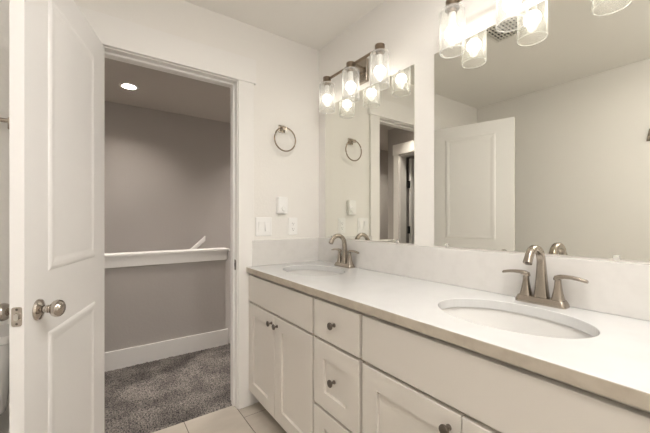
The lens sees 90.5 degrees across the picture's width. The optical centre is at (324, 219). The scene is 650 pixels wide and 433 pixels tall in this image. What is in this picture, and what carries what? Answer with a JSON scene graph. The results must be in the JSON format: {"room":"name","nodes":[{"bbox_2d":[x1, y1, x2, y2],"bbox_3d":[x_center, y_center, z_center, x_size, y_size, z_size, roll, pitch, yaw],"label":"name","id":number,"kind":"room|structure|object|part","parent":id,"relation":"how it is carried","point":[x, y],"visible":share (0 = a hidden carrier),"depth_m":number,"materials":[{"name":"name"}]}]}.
{"room":"bathroom","nodes":[
{"label":"bathroom","id":0,"kind":"room"},
{"bbox_2d":[0,0,318,432],"bbox_3d":[-1.014,-0.036,1.792,2.295,2.466,0.115,0,0,-35],"label":"wall","id":1,"kind":"structure","parent":0,"point":[286,88],"depth_m":2.15,"materials":[{"name":"white paint"}]},
{"bbox_2d":[0,117,8,128],"bbox_3d":[-1.564,-0.429,1.285,0.520,0.050,0.072,0,0,-35],"label":"towel bar","id":2,"kind":"object","parent":1,"relation":"attached to","point":[5,120],"visible":0.22,"depth_m":1.38,"materials":[{"name":"silver metal"}]},
{"bbox_2d":[0,0,103,432],"bbox_3d":[-1.019,0.156,1.286,0.176,2.058,0.730,0,0,-18],"label":"door","id":3,"kind":"structure","parent":1,"relation":"in","point":[54,311],"depth_m":1.14,"materials":[{"name":"white paint"}]},
{"bbox_3d":[-0.906,0.285,0.947,0.025,0.057,0.002,0,0,-19],"label":"latch plate","id":4,"kind":"part","parent":3,"relation":"part of","materials":[{"name":"silver metal"}]},
{"bbox_3d":[-0.897,0.285,1.029,0.034,0.067,0.067,0,0,-18],"label":"knob","id":5,"kind":"part","parent":3,"relation":"part of","materials":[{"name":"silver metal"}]},
{"bbox_2d":[78,6,255,84],"bbox_3d":[-0.848,-0.962,1.824,0.965,0.154,0.024,0,0,-35],"label":"trim","id":6,"kind":"structure","parent":1,"relation":"attached to","point":[113,32],"depth_m":1.79,"materials":[{"name":"white paint"}]},
{"bbox_2d":[104,57,229,87],"bbox_3d":[-0.929,0.086,1.936,0.936,2.222,0.022,0,0,-35],"label":"trim","id":7,"kind":"structure","parent":1,"relation":"attached to","point":[104,57],"depth_m":1.92,"materials":[{"name":"white paint"}]},
{"bbox_2d":[104,46,237,408],"bbox_3d":[-0.889,0.150,1.880,0.762,2.094,0.123,0,0,-35],"label":"trim","id":8,"kind":"structure","parent":1,"relation":"attached to","point":[108,49],"depth_m":2.04,"materials":[{"name":"white paint"}]},
{"bbox_2d":[238,80,253,408],"bbox_3d":[-0.509,0.156,2.069,0.103,2.082,0.018,0,0,-35],"label":"trim","id":9,"kind":"structure","parent":1,"relation":"attached to","point":[245,89],"depth_m":2.06,"materials":[{"name":"white paint"}]},
{"bbox_2d":[255,217,271,235],"bbox_3d":[-0.406,0.044,2.144,0.116,0.125,0.015,0,0,-35],"label":"light switch","id":10,"kind":"object","parent":1,"relation":"attached to","point":[263,225],"visible":1,"depth_m":2.14,"materials":[{"name":"white plastic"}]},
{"bbox_2d":[276,197,287,213],"bbox_3d":[-0.292,-0.101,2.210,0.072,0.116,0.039,0,0,-35],"label":"wall control","id":11,"kind":"object","parent":1,"relation":"attached to","point":[281,202],"visible":1,"depth_m":2.20,"materials":[{"name":"white plastic"}]},
{"bbox_2d":[274,125,295,151],"bbox_3d":[-0.283,-0.559,2.208,0.169,0.190,0.052,0,0,-35],"label":"towel ring","id":12,"kind":"object","parent":1,"relation":"attached to","point":[281,128],"visible":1,"depth_m":2.20,"materials":[{"name":"silver metal"}]},
{"bbox_2d":[252,238,317,265],"bbox_3d":[-0.258,0.217,2.246,0.536,0.168,0.020,0,0,-35],"label":"side splash","id":13,"kind":"object","parent":1,"relation":"attached to","point":[277,251],"visible":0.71,"depth_m":2.21,"materials":[{"name":"stone"}]},
{"bbox_2d":[288,218,296,234],"bbox_3d":[-0.227,0.044,2.275,0.074,0.122,0.008,0,0,-35],"label":"power outlet","id":14,"kind":"object","parent":1,"relation":"attached to","point":[292,222],"visible":1,"depth_m":2.27,"materials":[{"name":"white plastic"}]},
{"bbox_2d":[291,221,294,230],"bbox_3d":[-0.225,0.044,2.273,0.034,0.068,0.002,0,0,-35],"label":"receptacle","id":15,"kind":"object","parent":14,"relation":"attached to","point":[292,222],"depth_m":2.27,"materials":[{"name":"white plastic"}]},
{"bbox_2d":[104,260,225,352],"bbox_3d":[-1.666,1.341,2.662,1.670,2.060,0.110,0,0,-35],"label":"wall","id":16,"kind":"structure","parent":0,"point":[148,304],"depth_m":2.78,"materials":[{"name":"grey paint"}]},
{"bbox_2d":[104,328,227,371],"bbox_3d":[-1.624,1.121,2.616,1.686,0.151,0.014,0,0,-35],"label":"baseboard","id":17,"kind":"structure","parent":16,"relation":"attached to","point":[122,358],"depth_m":2.77,"materials":[{"name":"white paint"}]},
{"bbox_2d":[104,247,229,267],"bbox_3d":[-1.654,0.328,2.671,1.700,0.106,0.162,0,0,-35],"label":"trim","id":18,"kind":"structure","parent":16,"relation":"attached to","point":[125,259],"depth_m":2.78,"materials":[{"name":"white paint"}]},
{"bbox_2d":[104,101,229,342],"bbox_3d":[-2.393,0.551,3.452,4.700,3.640,0.100,0,0,-35],"label":"wall","id":19,"kind":"structure","parent":0,"point":[167,174],"depth_m":3.76,"materials":[{"name":"grey paint"}]},
{"bbox_2d":[191,236,204,248],"bbox_3d":[-2.075,0.869,3.556,1.440,1.347,0.096,0,0,-35],"label":"handrail","id":20,"kind":"object","parent":19,"relation":"attached to","point":[202,240],"visible":0.12,"depth_m":3.89,"materials":[{"name":"white paint"}]},
{"bbox_2d":[153,402,286,432],"bbox_3d":[-0.009,1.247,0.478,2.410,0.100,3.290,0,0,-35],"label":"floor","id":21,"kind":"structure","parent":0,"point":[255,418],"depth_m":1.89,"materials":[{"name":"tile"}]},
{"bbox_2d":[0,324,8,415],"bbox_3d":[-1.372,0.830,1.040,0.492,0.734,0.685,0,0,-35],"label":"toilet","id":22,"kind":"object","parent":21,"relation":"on","point":[4,329],"visible":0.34,"depth_m":1.29,"materials":[{"name":"white ceramic"}]},
{"bbox_3d":[-1.508,0.480,1.232,0.492,0.034,0.214,0,0,-35],"label":"tank lid","id":23,"kind":"part","parent":22,"relation":"part of","materials":[{"name":"white ceramic"}]},
{"bbox_2d":[249,274,316,432],"bbox_3d":[-0.062,0.766,1.924,0.587,0.859,0.770,0,0,-35],"label":"base cabinet","id":24,"kind":"object","parent":21,"relation":"on","point":[281,317],"visible":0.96,"depth_m":1.70,"materials":[{"name":"beige wood"}]},
{"bbox_3d":[-0.381,0.811,1.932,0.019,0.565,0.376,0,0,-35],"label":"door","id":25,"kind":"part","parent":24,"relation":"part of","materials":[{"name":"beige paint"}]},
{"bbox_3d":[-0.161,0.811,1.623,0.019,0.565,0.376,0,0,-35],"label":"door","id":26,"kind":"part","parent":24,"relation":"part of","materials":[{"name":"beige paint"}]},
{"bbox_2d":[314,297,364,432],"bbox_3d":[0.254,0.766,1.479,0.587,0.859,0.320,0,0,-35],"label":"drawers","id":27,"kind":"object","parent":21,"relation":"on","point":[338,361],"visible":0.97,"depth_m":1.31,"materials":[{"name":"beige wood"}]},
{"bbox_3d":[0.027,0.668,1.318,0.029,0.031,0.031,0,0,-35],"label":"knob","id":28,"kind":"part","parent":27,"relation":"part of","materials":[{"name":"silver metal"}]},
{"bbox_3d":[0.027,0.434,1.318,0.029,0.031,0.031,0,0,-35],"label":"knob","id":29,"kind":"part","parent":27,"relation":"part of","materials":[{"name":"silver metal"}]},
{"bbox_3d":[0.046,0.961,1.332,0.019,0.266,0.305,0,0,-35],"label":"drawer","id":30,"kind":"part","parent":27,"relation":"part of","materials":[{"name":"beige paint"}]},
{"bbox_3d":[0.046,0.671,1.332,0.019,0.285,0.305,0,0,-35],"label":"drawer","id":31,"kind":"part","parent":27,"relation":"part of","materials":[{"name":"beige paint"}]},
{"bbox_3d":[0.046,0.434,1.332,0.019,0.164,0.305,0,0,-35],"label":"drawer","id":32,"kind":"part","parent":27,"relation":"part of","materials":[{"name":"beige paint"}]},
{"bbox_2d":[362,313,649,432],"bbox_3d":[0.582,0.766,1.019,0.587,0.859,0.810,0,0,-35],"label":"base cabinet","id":33,"kind":"object","parent":21,"relation":"on","point":[413,381],"visible":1,"depth_m":0.87,"materials":[{"name":"beige wood"}]},
{"bbox_3d":[0.259,0.811,1.033,0.019,0.565,0.394,0,0,-35],"label":"door","id":34,"kind":"part","parent":33,"relation":"part of","materials":[{"name":"beige paint"}]},
{"bbox_3d":[0.333,0.576,0.887,0.029,0.031,0.031,0,0,-35],"label":"knob","id":35,"kind":"part","parent":33,"relation":"part of","materials":[{"name":"silver metal"}]},
{"bbox_2d":[246,261,649,411],"bbox_3d":[0.275,0.318,1.464,0.574,0.034,1.911,0,0,-35],"label":"countertop","id":36,"kind":"structure","parent":33,"relation":"on","point":[614,363],"depth_m":0.94,"materials":[{"name":"white stone"}]},
{"bbox_2d":[288,270,339,275],"bbox_3d":[-0.071,0.410,1.950,0.362,0.150,0.495,0,0,-35],"label":"undermount sink","id":37,"kind":"object","parent":36,"relation":"in","point":[302,272],"visible":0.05,"depth_m":2.15,"materials":[{"name":"white ceramic"}]},
{"bbox_2d":[329,234,358,267],"bbox_3d":[0.089,0.194,2.050,0.154,0.214,0.268,0,0,-35],"label":"centerset faucet","id":38,"kind":"object","parent":36,"relation":"on","point":[344,260],"visible":1,"depth_m":2.06,"materials":[{"name":"silver metal"}]},
{"bbox_3d":[0.085,0.185,2.047,0.144,0.196,0.046,0,0,-35],"label":"spout","id":39,"kind":"part","parent":38,"relation":"part of","materials":[{"name":"silver metal"}]},
{"bbox_3d":[0.097,0.244,2.118,0.040,0.074,0.041,0,0,-35],"label":"handle","id":40,"kind":"part","parent":38,"relation":"part of","materials":[{"name":"silver metal"}]},
{"bbox_3d":[0.156,0.244,2.035,0.040,0.074,0.041,0,0,-35],"label":"handle","id":41,"kind":"part","parent":38,"relation":"part of","materials":[{"name":"silver metal"}]},
{"bbox_2d":[442,307,591,338],"bbox_3d":[0.582,0.410,1.028,0.362,0.150,0.495,0,0,-35],"label":"undermount sink","id":42,"kind":"object","parent":36,"relation":"in","point":[498,319],"visible":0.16,"depth_m":1.16,"materials":[{"name":"white ceramic"}]},
{"bbox_2d":[502,245,588,308],"bbox_3d":[0.742,0.194,1.132,0.154,0.214,0.268,0,0,-35],"label":"centerset faucet","id":43,"kind":"object","parent":36,"relation":"on","point":[541,296],"visible":1,"depth_m":1.14,"materials":[{"name":"silver metal"}]},
{"bbox_3d":[0.729,0.199,1.230,0.022,0.022,0.095,0,0,-35],"label":"lever","id":44,"kind":"part","parent":43,"relation":"part of","materials":[{"name":"silver metal"}]},
{"bbox_3d":[0.750,0.244,1.201,0.040,0.074,0.041,0,0,-35],"label":"handle","id":45,"kind":"part","parent":43,"relation":"part of","materials":[{"name":"silver metal"}]},
{"bbox_3d":[0.738,0.185,1.130,0.144,0.196,0.046,0,0,-35],"label":"spout","id":46,"kind":"part","parent":43,"relation":"part of","materials":[{"name":"silver metal"}]},
{"bbox_3d":[0.809,0.244,1.118,0.040,0.074,0.041,0,0,-35],"label":"handle","id":47,"kind":"part","parent":43,"relation":"part of","materials":[{"name":"silver metal"}]},
{"bbox_3d":[0.830,0.199,1.089,0.022,0.022,0.095,0,0,-35],"label":"lever","id":48,"kind":"part","parent":43,"relation":"part of","materials":[{"name":"silver metal"}]},
{"bbox_3d":[0.490,0.811,0.708,0.019,0.565,0.394,0,0,-35],"label":"door","id":49,"kind":"part","parent":33,"relation":"part of","materials":[{"name":"beige paint"}]},
{"bbox_2d":[104,0,384,122],"bbox_3d":[-0.869,-1.319,1.222,4.800,0.100,5.500,0,0,-35],"label":"ceiling","id":50,"kind":"structure","parent":0,"point":[314,24],"depth_m":2.29,"materials":[{"name":"white paint"}]},
{"bbox_2d":[119,82,138,89],"bbox_3d":[-1.855,-1.300,3.049,0.164,0.079,0.164,0,0,-35],"label":"recessed light","id":51,"kind":"object","parent":50,"relation":"in","point":[125,85],"visible":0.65,"depth_m":3.08,"materials":[{"name":"white ceramic"}]},
{"bbox_2d":[319,0,649,263],"bbox_3d":[0.907,-0.036,1.170,0.115,2.466,3.355,0,0,-35],"label":"wall","id":52,"kind":"structure","parent":0,"point":[408,30],"depth_m":1.67,"materials":[{"name":"white"}]},
{"bbox_2d":[319,43,389,113],"bbox_3d":[0.172,-0.860,1.978,0.145,0.258,0.602,0,0,-35],"label":"vanity light","id":53,"kind":"object","parent":52,"relation":"attached to","point":[358,71],"visible":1,"depth_m":1.96,"materials":[{"name":"clear glass"}]},
{"bbox_3d":[0.014,-0.815,2.168,0.063,0.046,0.063,0,0,-35],"label":"light bulb","id":54,"kind":"part","parent":53,"relation":"part of","materials":[{"name":"white glass"}]},
{"bbox_3d":[0.014,-0.826,2.168,0.106,0.184,0.106,0,0,-35],"label":"lamp shade","id":55,"kind":"part","parent":53,"relation":"part of","materials":[{"name":"clear glass"}]},
{"bbox_3d":[0.157,-0.826,1.967,0.106,0.184,0.106,0,0,-35],"label":"lamp shade","id":56,"kind":"part","parent":53,"relation":"part of","materials":[{"name":"clear glass"}]},
{"bbox_3d":[0.157,-0.815,1.967,0.063,0.046,0.063,0,0,-35],"label":"light bulb","id":57,"kind":"part","parent":53,"relation":"part of","materials":[{"name":"white glass"}]},
{"bbox_3d":[0.300,-0.815,1.766,0.063,0.046,0.063,0,0,-35],"label":"light bulb","id":58,"kind":"part","parent":53,"relation":"part of","materials":[{"name":"white glass"}]},
{"bbox_3d":[0.300,-0.826,1.766,0.106,0.184,0.106,0,0,-35],"label":"lamp shade","id":59,"kind":"part","parent":53,"relation":"part of","materials":[{"name":"clear glass"}]},
{"bbox_2d":[325,64,414,243],"bbox_3d":[0.235,-0.345,2.008,0.009,0.950,0.800,0,0,-35],"label":"wall mirror","id":60,"kind":"object","parent":52,"relation":"attached to","point":[370,141],"visible":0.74,"depth_m":1.93,"materials":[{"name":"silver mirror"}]},
{"bbox_2d":[439,0,465,58],"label":"vanity light","id":61,"kind":"object","parent":52,"relation":"attached to","point":[452,31],"depth_m":1.39,"materials":[{"name":"glass"}]},
{"bbox_3d":[0.556,-0.826,1.406,0.106,0.184,0.106,0,0,-35],"label":"lamp shade","id":62,"kind":"part","parent":61,"relation":"part of","materials":[{"name":"clear glass"}]},
{"bbox_3d":[0.556,-0.815,1.406,0.063,0.046,0.063,0,0,-35],"label":"light bulb","id":63,"kind":"part","parent":61,"relation":"part of","materials":[{"name":"white glass"}]},
{"bbox_2d":[318,238,649,320],"bbox_3d":[0.507,0.217,1.617,0.020,0.168,1.892,0,0,-35],"label":"backsplash","id":64,"kind":"structure","parent":52,"relation":"attached to","point":[613,287],"depth_m":1.30,"materials":[{"name":"stone"}]},
{"bbox_2d":[496,0,528,32],"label":"vanity light","id":65,"kind":"object","parent":52,"relation":"attached to","point":[510,6],"depth_m":1.19,"materials":[{"name":"clear glass"}]},
{"bbox_3d":[0.699,-0.815,1.205,0.063,0.046,0.063,0,0,-35],"label":"light bulb","id":66,"kind":"part","parent":65,"relation":"part of","materials":[{"name":"white glass"}]},
{"bbox_3d":[0.699,-0.826,1.205,0.106,0.184,0.106,0,0,-35],"label":"lamp shade","id":67,"kind":"part","parent":65,"relation":"part of","materials":[{"name":"clear glass"}]},
{"bbox_2d":[434,0,649,260],"bbox_3d":[0.770,-0.345,1.255,0.009,0.950,0.803,0,0,-35],"label":"wall mirror","id":68,"kind":"object","parent":52,"relation":"attached to","point":[542,127],"visible":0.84,"depth_m":1.18,"materials":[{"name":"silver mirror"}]},
{"bbox_3d":[-0.818,1.253,2.561,3.165,0.088,1.038,0,0,-35],"label":"floor","id":69,"kind":"structure","parent":0,"visible":0},
{"bbox_2d":[104,343,231,432],"bbox_3d":[-1.158,1.198,2.319,2.100,0.017,1.038,0,0,-35],"label":"floor","id":70,"kind":"structure","parent":69,"relation":"on","point":[148,397],"depth_m":2.25,"materials":[{"name":"grey carpet"}]}
]}

